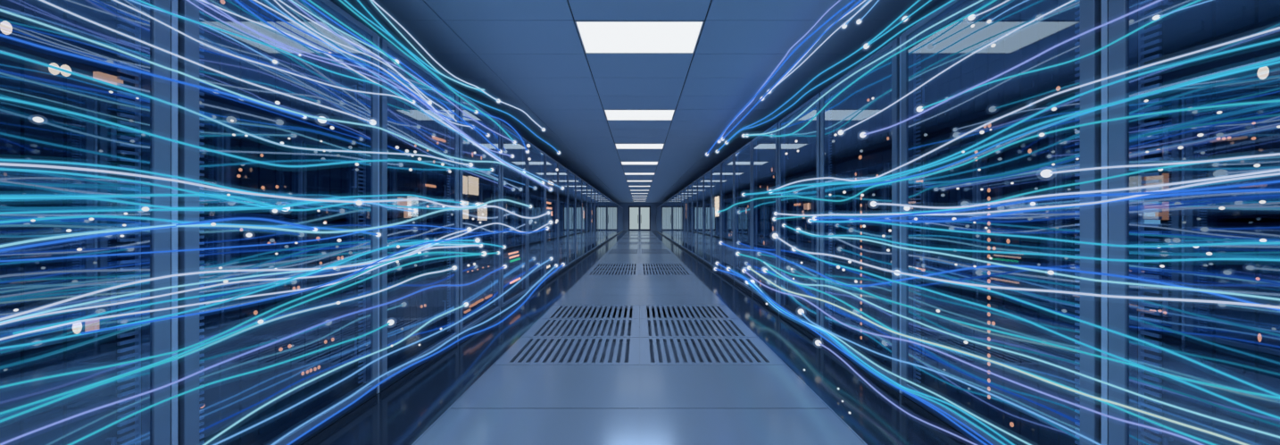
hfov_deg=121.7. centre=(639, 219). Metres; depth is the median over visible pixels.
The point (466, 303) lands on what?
strand
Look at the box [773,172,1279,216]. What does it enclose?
strand
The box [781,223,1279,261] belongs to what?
strand
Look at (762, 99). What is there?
strand
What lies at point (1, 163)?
strand
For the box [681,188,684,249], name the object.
rack
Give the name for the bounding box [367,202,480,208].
strand
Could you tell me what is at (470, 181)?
server
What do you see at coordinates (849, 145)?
server
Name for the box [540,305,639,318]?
floor vent
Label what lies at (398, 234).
server
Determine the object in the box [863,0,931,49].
strand
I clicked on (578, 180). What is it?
rack
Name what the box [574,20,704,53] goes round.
ceiling light
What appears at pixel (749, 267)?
strand
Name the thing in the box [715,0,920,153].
strand
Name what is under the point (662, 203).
rack
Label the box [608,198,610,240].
rack
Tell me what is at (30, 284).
server
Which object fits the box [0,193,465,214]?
strand
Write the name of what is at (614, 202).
rack
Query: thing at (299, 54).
strand
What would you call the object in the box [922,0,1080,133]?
server
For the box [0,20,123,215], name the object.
server
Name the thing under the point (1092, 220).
rack
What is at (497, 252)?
strand
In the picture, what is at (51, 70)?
lamp
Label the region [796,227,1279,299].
strand
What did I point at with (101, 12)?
server
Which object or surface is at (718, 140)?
strand
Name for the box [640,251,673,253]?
floor vent
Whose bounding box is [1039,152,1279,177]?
strand
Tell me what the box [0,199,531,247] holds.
strand
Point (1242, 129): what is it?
server
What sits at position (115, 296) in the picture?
strand
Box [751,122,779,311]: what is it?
rack
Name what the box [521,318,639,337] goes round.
floor vent
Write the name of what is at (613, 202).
rack
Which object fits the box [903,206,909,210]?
bead
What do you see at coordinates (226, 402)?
server
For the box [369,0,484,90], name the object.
strand
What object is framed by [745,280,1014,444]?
strand
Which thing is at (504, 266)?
strand
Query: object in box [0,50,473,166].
strand
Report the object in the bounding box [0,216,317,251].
strand
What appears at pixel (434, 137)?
lamp
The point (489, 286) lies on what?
rack
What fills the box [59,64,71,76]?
lamp
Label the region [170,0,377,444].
rack
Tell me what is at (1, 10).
strand
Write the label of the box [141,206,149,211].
bead
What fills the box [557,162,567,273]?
rack
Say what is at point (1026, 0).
strand
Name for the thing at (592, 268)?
floor vent
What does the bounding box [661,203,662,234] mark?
rack
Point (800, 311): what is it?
strand
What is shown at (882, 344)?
server
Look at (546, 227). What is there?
strand
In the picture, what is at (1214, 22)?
server
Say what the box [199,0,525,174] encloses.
strand
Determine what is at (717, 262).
strand
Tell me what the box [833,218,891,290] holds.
server
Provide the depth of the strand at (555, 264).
2.24 m
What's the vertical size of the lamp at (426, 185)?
0.020 m
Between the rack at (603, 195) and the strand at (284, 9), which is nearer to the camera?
the strand at (284, 9)
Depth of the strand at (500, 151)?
2.12 m
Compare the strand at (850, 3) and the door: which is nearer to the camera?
the strand at (850, 3)
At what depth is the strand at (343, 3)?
2.42 m
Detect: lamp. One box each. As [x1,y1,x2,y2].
[0,20,12,34]
[48,62,59,74]
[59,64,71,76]
[72,319,82,333]
[424,183,436,187]
[432,135,440,141]
[1256,66,1269,79]
[1257,332,1261,341]
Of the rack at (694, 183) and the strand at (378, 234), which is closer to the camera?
the strand at (378, 234)
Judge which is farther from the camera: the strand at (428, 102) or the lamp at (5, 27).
the strand at (428, 102)
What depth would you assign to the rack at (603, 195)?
17.55 m
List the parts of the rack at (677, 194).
glass pane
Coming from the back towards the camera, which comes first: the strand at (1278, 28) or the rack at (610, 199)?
the rack at (610, 199)
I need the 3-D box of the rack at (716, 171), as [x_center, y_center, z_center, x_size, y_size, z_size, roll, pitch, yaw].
[2.255,-0.035,8.187,1.020,2.400,1.043,0,0,0]
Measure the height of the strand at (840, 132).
0.163 m
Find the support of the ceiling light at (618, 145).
attached to the ceiling
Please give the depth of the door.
38.34 m
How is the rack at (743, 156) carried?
on the floor
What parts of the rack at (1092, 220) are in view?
mounting rail, mounting rail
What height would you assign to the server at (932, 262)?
0.561 m
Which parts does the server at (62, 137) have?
blade panel, handle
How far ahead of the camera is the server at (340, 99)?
1.79 m
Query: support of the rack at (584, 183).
on the floor
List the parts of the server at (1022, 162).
handle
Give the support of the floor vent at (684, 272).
in the floor
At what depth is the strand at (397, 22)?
2.84 m
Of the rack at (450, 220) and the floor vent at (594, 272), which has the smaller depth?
the rack at (450, 220)
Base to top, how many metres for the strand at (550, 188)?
0.377 m
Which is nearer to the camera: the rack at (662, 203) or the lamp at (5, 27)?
the lamp at (5, 27)
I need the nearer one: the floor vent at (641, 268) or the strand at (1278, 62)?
the strand at (1278, 62)
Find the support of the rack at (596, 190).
on the floor
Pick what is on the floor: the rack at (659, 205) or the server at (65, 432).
the rack at (659, 205)
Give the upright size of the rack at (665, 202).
2.400 m
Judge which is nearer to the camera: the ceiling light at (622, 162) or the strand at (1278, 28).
the strand at (1278, 28)
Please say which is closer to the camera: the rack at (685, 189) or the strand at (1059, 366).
the strand at (1059, 366)
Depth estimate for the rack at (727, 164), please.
7.08 m
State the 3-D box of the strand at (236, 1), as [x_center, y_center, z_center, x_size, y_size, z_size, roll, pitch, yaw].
[-1.486,-0.815,2.353,0.058,0.111,2.352,0,0,0]
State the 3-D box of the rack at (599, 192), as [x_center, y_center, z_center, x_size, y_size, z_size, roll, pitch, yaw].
[-2.255,-0.035,15.565,1.020,2.400,1.043,0,0,0]
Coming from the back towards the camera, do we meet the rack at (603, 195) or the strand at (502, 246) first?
the rack at (603, 195)
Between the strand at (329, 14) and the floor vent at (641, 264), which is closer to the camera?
the strand at (329, 14)
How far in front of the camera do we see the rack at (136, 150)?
1.29 m
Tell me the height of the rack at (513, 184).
2.400 m
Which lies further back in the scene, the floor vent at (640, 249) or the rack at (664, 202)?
the rack at (664, 202)
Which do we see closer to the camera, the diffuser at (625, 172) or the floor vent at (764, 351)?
the floor vent at (764, 351)
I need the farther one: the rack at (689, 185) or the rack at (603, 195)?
the rack at (603, 195)
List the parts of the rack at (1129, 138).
door frame, mounting rail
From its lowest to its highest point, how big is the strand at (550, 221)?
0.368 m
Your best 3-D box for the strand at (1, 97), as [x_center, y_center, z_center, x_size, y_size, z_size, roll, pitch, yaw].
[-1.514,-0.383,2.256,0.079,0.348,2.938,0,0,0]
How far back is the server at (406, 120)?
2.90 m
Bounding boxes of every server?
[0,0,116,62]
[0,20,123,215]
[0,226,116,401]
[0,380,116,444]
[199,0,357,133]
[199,96,357,216]
[199,220,357,342]
[199,307,357,444]
[387,75,446,160]
[387,149,445,217]
[387,222,445,290]
[387,279,445,365]
[462,118,479,174]
[462,170,481,220]
[462,221,481,269]
[462,265,479,321]
[797,170,816,218]
[797,213,816,269]
[799,118,816,174]
[799,265,816,321]
[833,75,891,160]
[833,136,891,217]
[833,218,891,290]
[833,279,891,365]
[915,85,1080,216]
[915,213,1080,343]
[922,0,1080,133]
[922,307,1080,444]
[1144,41,1279,215]
[1144,201,1279,401]
[1162,0,1279,62]
[1162,380,1279,444]
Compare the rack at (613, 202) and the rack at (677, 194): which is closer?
the rack at (677, 194)
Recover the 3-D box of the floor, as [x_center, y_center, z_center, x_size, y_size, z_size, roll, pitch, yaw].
[0.000,1.315,17.650,5.760,0.301,41.300,0,0,0]
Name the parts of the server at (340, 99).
handle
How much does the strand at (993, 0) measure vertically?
0.425 m
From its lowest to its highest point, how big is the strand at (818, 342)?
0.158 m
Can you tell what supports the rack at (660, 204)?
on the floor
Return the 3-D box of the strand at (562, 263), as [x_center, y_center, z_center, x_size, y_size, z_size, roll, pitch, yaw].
[-1.485,0.983,4.228,0.126,0.331,5.741,0,0,0]
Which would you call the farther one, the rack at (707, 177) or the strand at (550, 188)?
the rack at (707, 177)
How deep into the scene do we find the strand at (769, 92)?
3.39 m
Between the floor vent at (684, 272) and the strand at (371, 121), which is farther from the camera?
the floor vent at (684, 272)
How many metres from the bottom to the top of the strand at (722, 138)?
0.143 m
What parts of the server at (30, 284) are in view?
handle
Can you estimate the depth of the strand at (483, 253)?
1.26 m
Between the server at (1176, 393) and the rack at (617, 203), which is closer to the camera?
the server at (1176, 393)
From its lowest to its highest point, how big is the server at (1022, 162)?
0.564 m
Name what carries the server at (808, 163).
in the rack at (789, 163)
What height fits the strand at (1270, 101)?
0.259 m
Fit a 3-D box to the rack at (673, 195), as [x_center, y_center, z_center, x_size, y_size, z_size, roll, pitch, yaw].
[2.255,-0.035,18.727,1.020,2.400,1.043,0,0,0]
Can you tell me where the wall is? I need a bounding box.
[615,202,663,230]
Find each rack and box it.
[0,0,170,444]
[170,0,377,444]
[376,35,457,393]
[457,92,500,340]
[499,122,527,311]
[526,141,545,293]
[544,153,557,282]
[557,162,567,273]
[567,169,575,266]
[575,174,581,261]
[581,179,587,257]
[586,182,590,254]
[590,185,595,251]
[594,188,598,249]
[598,190,600,247]
[600,192,603,245]
[602,194,605,243]
[605,195,606,241]
[606,197,608,241]
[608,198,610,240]
[610,199,611,238]
[611,199,613,238]
[613,201,614,236]
[614,201,615,236]
[615,202,615,235]
[615,203,616,234]
[616,203,617,234]
[617,204,618,233]
[618,205,619,232]
[619,205,620,232]
[658,205,659,232]
[659,205,660,232]
[660,204,661,233]
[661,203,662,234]
[662,203,663,234]
[663,202,664,235]
[664,201,664,236]
[664,201,665,236]
[665,199,667,238]
[667,199,668,238]
[668,198,670,240]
[670,197,672,241]
[672,195,673,241]
[673,194,676,243]
[675,192,678,245]
[678,190,681,247]
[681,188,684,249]
[683,185,688,251]
[688,182,692,254]
[691,179,697,257]
[697,174,703,261]
[703,169,711,266]
[711,162,721,273]
[721,153,734,282]
[733,141,752,293]
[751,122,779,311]
[778,91,822,340]
[821,35,902,393]
[901,0,1108,444]
[1108,0,1279,444]
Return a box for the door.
[628,205,650,230]
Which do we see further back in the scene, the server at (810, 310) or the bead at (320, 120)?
the server at (810, 310)
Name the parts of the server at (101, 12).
blade panel, handle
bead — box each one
[32,116,43,122]
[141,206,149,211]
[245,232,252,237]
[317,116,326,123]
[355,199,362,205]
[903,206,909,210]
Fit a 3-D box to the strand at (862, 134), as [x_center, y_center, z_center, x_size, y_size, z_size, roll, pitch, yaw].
[1.450,-0.570,1.629,0.064,0.112,1.442,0,0,0]
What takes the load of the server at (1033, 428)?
in the rack at (1092, 220)
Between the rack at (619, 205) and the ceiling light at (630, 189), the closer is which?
the ceiling light at (630, 189)
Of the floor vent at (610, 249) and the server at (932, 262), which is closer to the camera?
the server at (932, 262)
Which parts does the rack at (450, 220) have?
mounting rail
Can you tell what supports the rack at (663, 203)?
on the floor
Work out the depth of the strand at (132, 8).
1.51 m
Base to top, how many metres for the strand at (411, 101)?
0.163 m
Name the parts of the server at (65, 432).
blade panel, handle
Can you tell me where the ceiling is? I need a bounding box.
[329,0,949,202]
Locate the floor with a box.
[300,230,978,444]
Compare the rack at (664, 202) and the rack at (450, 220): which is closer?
the rack at (450, 220)
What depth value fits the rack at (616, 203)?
26.97 m
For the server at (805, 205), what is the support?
in the rack at (789, 163)
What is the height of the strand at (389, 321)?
0.100 m
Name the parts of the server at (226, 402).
handle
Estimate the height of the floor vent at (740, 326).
0.030 m
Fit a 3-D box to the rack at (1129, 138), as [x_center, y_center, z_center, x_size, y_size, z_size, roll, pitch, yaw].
[2.255,-0.035,0.808,1.020,2.400,1.043,0,0,0]
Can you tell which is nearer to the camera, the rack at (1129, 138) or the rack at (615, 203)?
the rack at (1129, 138)
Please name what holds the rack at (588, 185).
on the floor
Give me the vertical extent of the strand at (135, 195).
0.087 m
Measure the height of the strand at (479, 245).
0.123 m
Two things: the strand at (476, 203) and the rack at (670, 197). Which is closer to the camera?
the strand at (476, 203)
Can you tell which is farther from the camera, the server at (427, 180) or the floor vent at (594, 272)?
the floor vent at (594, 272)
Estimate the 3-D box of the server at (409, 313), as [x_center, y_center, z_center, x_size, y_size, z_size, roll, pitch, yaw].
[-2.199,0.815,2.931,0.791,0.500,0.870,0,0,0]
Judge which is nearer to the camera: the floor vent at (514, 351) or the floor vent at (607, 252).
the floor vent at (514, 351)
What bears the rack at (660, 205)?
on the floor
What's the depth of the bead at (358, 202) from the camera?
1.81 m
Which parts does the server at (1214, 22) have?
handle, blade panel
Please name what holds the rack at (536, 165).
on the floor
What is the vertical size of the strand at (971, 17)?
0.069 m
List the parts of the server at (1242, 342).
handle, blade panel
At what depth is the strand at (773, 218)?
1.33 m
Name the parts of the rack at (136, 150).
mounting rail, door frame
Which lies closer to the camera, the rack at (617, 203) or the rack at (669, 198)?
the rack at (669, 198)
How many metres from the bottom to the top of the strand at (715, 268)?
0.234 m
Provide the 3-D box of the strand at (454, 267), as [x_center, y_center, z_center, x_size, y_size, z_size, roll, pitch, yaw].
[-1.524,0.428,1.881,0.072,0.147,2.188,0,0,0]
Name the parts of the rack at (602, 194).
glass pane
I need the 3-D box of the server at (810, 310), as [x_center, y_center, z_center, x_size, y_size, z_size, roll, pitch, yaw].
[2.206,0.815,3.985,0.778,0.500,0.870,0,0,0]
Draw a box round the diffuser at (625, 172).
[624,172,654,174]
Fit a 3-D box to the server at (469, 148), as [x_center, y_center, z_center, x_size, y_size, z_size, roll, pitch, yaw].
[-2.199,-0.805,3.985,0.792,0.500,0.870,0,0,0]
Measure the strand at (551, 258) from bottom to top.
0.290 m
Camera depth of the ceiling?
4.32 m
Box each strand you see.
[0,8,544,184]
[0,33,307,118]
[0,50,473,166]
[0,96,493,171]
[0,158,403,200]
[0,162,549,218]
[0,167,354,210]
[0,193,290,211]
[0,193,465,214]
[0,195,337,208]
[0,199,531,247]
[0,215,381,236]
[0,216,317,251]
[0,220,552,340]
[0,224,466,261]
[0,226,472,324]
[0,239,474,349]
[0,243,477,323]
[0,243,482,320]
[0,250,486,388]
[0,250,499,414]
[0,264,507,444]
[0,265,457,422]
[13,241,506,333]
[39,0,376,124]
[67,319,394,444]
[81,225,548,333]
[112,0,547,186]
[129,0,272,60]
[136,0,415,103]
[186,0,514,157]
[196,0,552,191]
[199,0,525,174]
[202,301,468,444]
[203,0,300,56]
[212,256,553,444]
[234,0,490,136]
[249,0,502,152]
[253,0,432,104]
[265,0,564,189]
[270,263,557,444]
[274,0,457,121]
[278,0,473,128]
[286,262,565,444]
[288,0,516,143]
[290,0,398,64]
[302,0,529,153]
[307,0,478,113]
[339,0,513,141]
[343,0,500,102]
[357,0,560,154]
[360,199,417,213]
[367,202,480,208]
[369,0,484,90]
[371,0,545,131]
[705,0,855,156]
[714,266,987,444]
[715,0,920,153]
[715,99,1279,213]
[715,261,993,444]
[717,0,840,142]
[718,241,1279,310]
[721,0,861,141]
[724,0,954,144]
[726,266,1005,444]
[735,251,1279,398]
[741,0,982,137]
[741,57,1279,196]
[741,268,1203,444]
[745,0,996,137]
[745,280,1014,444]
[747,265,1249,444]
[749,279,1030,444]
[759,0,872,100]
[762,267,1216,444]
[763,261,1279,437]
[766,0,865,93]
[768,26,1279,193]
[769,38,1279,194]
[772,161,1210,220]
[772,232,1279,308]
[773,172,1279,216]
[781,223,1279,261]
[791,246,1279,418]
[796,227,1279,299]
[797,308,1101,444]
[807,188,1279,222]
[809,219,1279,247]
[812,180,1279,220]
[814,339,977,444]
[837,0,1074,134]
[841,0,869,28]
[853,60,1279,187]
[856,0,879,24]
[859,0,1162,137]
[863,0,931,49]
[870,168,1279,208]
[893,269,1279,397]
[916,0,1201,112]
[967,0,1009,20]
[989,0,1028,23]
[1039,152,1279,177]
[1152,0,1213,20]
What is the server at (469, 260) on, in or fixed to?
in the rack at (489, 286)
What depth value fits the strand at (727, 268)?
2.28 m
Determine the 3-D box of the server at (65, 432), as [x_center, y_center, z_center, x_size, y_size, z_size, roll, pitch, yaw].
[-2.206,0.815,0.823,0.778,0.500,0.870,0,0,0]
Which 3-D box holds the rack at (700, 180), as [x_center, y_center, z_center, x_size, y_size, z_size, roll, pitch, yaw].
[2.255,-0.035,10.294,1.020,2.400,1.043,0,0,0]
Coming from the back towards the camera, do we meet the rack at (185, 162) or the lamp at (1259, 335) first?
the rack at (185, 162)
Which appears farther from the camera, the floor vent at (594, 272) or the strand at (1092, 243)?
the floor vent at (594, 272)
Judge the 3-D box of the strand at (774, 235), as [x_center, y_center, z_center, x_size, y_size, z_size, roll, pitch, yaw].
[1.453,0.221,2.316,0.105,0.209,3.137,0,0,0]
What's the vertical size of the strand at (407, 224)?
0.100 m
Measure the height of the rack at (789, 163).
2.400 m
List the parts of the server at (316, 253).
handle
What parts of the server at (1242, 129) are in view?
handle, blade panel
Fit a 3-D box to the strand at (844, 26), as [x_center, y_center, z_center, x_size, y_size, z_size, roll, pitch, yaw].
[1.580,-1.499,2.446,0.060,0.077,0.678,0,0,0]
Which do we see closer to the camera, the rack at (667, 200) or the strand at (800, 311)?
the strand at (800, 311)
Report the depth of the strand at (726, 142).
2.68 m
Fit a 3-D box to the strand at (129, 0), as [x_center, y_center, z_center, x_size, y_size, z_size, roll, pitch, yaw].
[-1.509,-0.662,1.225,0.024,0.043,0.534,0,0,0]
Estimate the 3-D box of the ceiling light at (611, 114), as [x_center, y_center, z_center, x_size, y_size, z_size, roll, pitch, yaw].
[0.000,-1.868,6.294,1.204,0.064,0.658,0,0,0]
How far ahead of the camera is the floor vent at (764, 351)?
3.17 m
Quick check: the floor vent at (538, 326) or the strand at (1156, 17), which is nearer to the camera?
the strand at (1156, 17)
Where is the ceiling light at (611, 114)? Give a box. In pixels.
[603,108,675,120]
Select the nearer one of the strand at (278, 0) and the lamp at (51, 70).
the lamp at (51, 70)
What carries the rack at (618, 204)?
on the floor
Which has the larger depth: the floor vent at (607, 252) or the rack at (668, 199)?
the rack at (668, 199)
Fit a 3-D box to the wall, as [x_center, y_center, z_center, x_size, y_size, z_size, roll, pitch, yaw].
[0.000,-0.247,38.375,5.760,3.385,0.150,0,0,0]
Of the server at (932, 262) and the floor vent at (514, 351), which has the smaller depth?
the server at (932, 262)
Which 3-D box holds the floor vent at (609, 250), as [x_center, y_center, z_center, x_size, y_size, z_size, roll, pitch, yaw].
[-0.587,1.180,13.198,1.166,0.030,0.659,0,0,0]
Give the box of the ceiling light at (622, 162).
[620,161,658,165]
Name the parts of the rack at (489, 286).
glass pane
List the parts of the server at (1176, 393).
handle, blade panel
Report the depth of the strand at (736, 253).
1.44 m
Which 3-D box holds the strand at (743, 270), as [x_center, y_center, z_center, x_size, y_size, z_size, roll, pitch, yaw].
[1.506,0.710,3.030,0.099,0.245,4.337,0,0,0]
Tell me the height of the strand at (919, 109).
0.086 m
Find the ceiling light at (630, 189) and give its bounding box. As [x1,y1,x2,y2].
[630,189,648,191]
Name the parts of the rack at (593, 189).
glass pane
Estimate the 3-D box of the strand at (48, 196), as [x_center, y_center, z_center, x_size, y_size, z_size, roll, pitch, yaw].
[-1.496,-0.069,1.272,0.042,0.095,1.000,0,0,0]
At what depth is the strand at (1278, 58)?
1.32 m
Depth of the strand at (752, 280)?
2.04 m
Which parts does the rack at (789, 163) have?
glass pane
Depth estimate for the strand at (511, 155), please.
1.75 m
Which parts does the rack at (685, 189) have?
glass pane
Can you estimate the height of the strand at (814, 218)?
0.128 m
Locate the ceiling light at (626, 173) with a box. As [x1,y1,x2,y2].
[623,172,655,174]
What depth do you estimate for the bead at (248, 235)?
1.35 m
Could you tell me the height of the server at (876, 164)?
0.591 m
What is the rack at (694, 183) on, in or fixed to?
on the floor
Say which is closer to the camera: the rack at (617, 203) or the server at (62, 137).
the server at (62, 137)
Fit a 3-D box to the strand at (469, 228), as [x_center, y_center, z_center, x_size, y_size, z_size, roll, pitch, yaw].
[-1.513,0.170,1.993,0.070,0.242,2.429,0,0,0]
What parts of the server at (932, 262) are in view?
handle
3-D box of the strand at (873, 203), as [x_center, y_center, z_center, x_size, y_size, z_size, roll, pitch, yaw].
[1.467,-0.083,1.513,0.061,0.099,1.518,0,0,0]
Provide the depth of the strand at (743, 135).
2.37 m
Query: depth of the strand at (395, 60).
1.88 m
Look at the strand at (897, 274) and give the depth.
1.12 m
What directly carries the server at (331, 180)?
in the rack at (185, 162)
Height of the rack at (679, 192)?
2.400 m
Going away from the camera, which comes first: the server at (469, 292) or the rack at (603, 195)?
the server at (469, 292)
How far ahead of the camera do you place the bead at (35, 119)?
0.87 m
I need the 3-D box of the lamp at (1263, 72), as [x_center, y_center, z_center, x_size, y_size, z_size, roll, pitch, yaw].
[1.813,-0.428,1.038,0.017,0.042,0.018,0,0,0]
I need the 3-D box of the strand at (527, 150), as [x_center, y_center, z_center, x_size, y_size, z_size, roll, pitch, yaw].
[-1.596,-1.062,3.307,0.084,0.269,3.644,0,0,0]
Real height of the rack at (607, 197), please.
2.400 m
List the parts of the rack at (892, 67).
mounting rail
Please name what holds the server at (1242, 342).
in the rack at (1129, 138)
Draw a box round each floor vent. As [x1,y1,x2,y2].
[494,337,639,364]
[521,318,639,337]
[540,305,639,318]
[584,270,639,274]
[589,266,639,270]
[592,263,639,266]
[606,251,639,253]
[607,249,639,251]
[609,249,639,249]
[640,249,669,249]
[640,249,671,251]
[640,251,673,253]
[640,263,686,266]
[640,266,689,270]
[640,270,694,274]
[640,305,738,318]
[640,318,757,337]
[640,337,784,364]
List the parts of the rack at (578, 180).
glass pane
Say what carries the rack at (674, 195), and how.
on the floor
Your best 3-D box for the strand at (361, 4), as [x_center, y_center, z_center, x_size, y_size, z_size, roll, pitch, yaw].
[-1.592,-1.238,4.441,0.116,0.301,5.333,0,0,0]
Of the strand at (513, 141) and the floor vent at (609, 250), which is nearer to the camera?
the strand at (513, 141)
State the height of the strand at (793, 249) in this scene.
0.240 m
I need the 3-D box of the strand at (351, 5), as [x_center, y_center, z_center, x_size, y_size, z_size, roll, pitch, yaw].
[-1.540,-1.214,2.782,0.075,0.240,2.305,0,0,0]
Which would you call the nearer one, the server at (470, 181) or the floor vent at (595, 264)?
the server at (470, 181)
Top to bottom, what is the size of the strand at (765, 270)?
0.134 m
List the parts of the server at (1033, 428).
handle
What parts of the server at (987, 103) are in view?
handle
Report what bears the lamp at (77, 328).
attached to the server at (30, 284)
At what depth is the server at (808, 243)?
3.90 m
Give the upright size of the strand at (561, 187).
0.368 m
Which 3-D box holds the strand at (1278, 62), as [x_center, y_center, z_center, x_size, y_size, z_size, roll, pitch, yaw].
[1.501,-0.295,1.636,0.054,0.182,1.724,0,0,0]
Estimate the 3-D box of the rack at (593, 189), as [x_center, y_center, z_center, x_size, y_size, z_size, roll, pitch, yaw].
[-2.255,-0.035,13.457,1.020,2.400,1.043,0,0,0]
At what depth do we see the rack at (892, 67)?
3.05 m
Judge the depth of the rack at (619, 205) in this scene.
30.49 m
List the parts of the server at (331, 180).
handle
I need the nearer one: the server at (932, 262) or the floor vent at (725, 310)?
the server at (932, 262)
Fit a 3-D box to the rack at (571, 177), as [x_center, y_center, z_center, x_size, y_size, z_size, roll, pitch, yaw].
[-2.255,-0.035,9.241,1.020,2.400,1.043,0,0,0]
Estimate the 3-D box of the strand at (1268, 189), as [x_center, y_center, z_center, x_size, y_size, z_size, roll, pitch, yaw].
[1.563,-0.022,2.055,0.072,0.138,2.504,0,0,0]
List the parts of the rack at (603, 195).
glass pane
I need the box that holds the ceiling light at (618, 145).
[615,143,664,149]
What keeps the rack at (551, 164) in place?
on the floor
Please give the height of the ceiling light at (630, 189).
0.064 m
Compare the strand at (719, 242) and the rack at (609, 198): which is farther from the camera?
the rack at (609, 198)
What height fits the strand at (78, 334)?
0.202 m
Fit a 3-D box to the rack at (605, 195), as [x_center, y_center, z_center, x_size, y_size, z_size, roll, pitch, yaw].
[-2.255,-0.035,18.727,1.020,2.400,1.043,0,0,0]
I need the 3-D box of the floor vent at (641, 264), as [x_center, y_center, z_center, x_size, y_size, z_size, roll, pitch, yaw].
[0.587,1.180,9.202,1.166,0.030,0.659,0,0,0]
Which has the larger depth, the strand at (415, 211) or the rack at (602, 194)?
the rack at (602, 194)
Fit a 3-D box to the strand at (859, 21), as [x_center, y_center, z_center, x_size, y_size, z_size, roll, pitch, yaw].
[1.532,-1.417,2.261,0.055,0.127,0.522,0,0,0]
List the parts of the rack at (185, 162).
mounting rail, mounting rail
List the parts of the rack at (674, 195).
glass pane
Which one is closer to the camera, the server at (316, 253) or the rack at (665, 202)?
the server at (316, 253)
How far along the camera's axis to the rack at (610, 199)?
21.91 m
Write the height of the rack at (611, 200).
2.400 m
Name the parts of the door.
pane, pane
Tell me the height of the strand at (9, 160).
0.098 m
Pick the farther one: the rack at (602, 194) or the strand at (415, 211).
the rack at (602, 194)
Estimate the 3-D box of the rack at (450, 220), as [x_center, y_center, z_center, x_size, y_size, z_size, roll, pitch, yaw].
[-2.255,-0.035,2.917,1.020,2.400,1.043,0,0,0]
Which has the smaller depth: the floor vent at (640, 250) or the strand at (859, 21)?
the strand at (859, 21)
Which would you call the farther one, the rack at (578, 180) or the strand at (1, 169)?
the rack at (578, 180)
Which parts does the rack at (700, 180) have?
glass pane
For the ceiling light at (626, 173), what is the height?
0.064 m

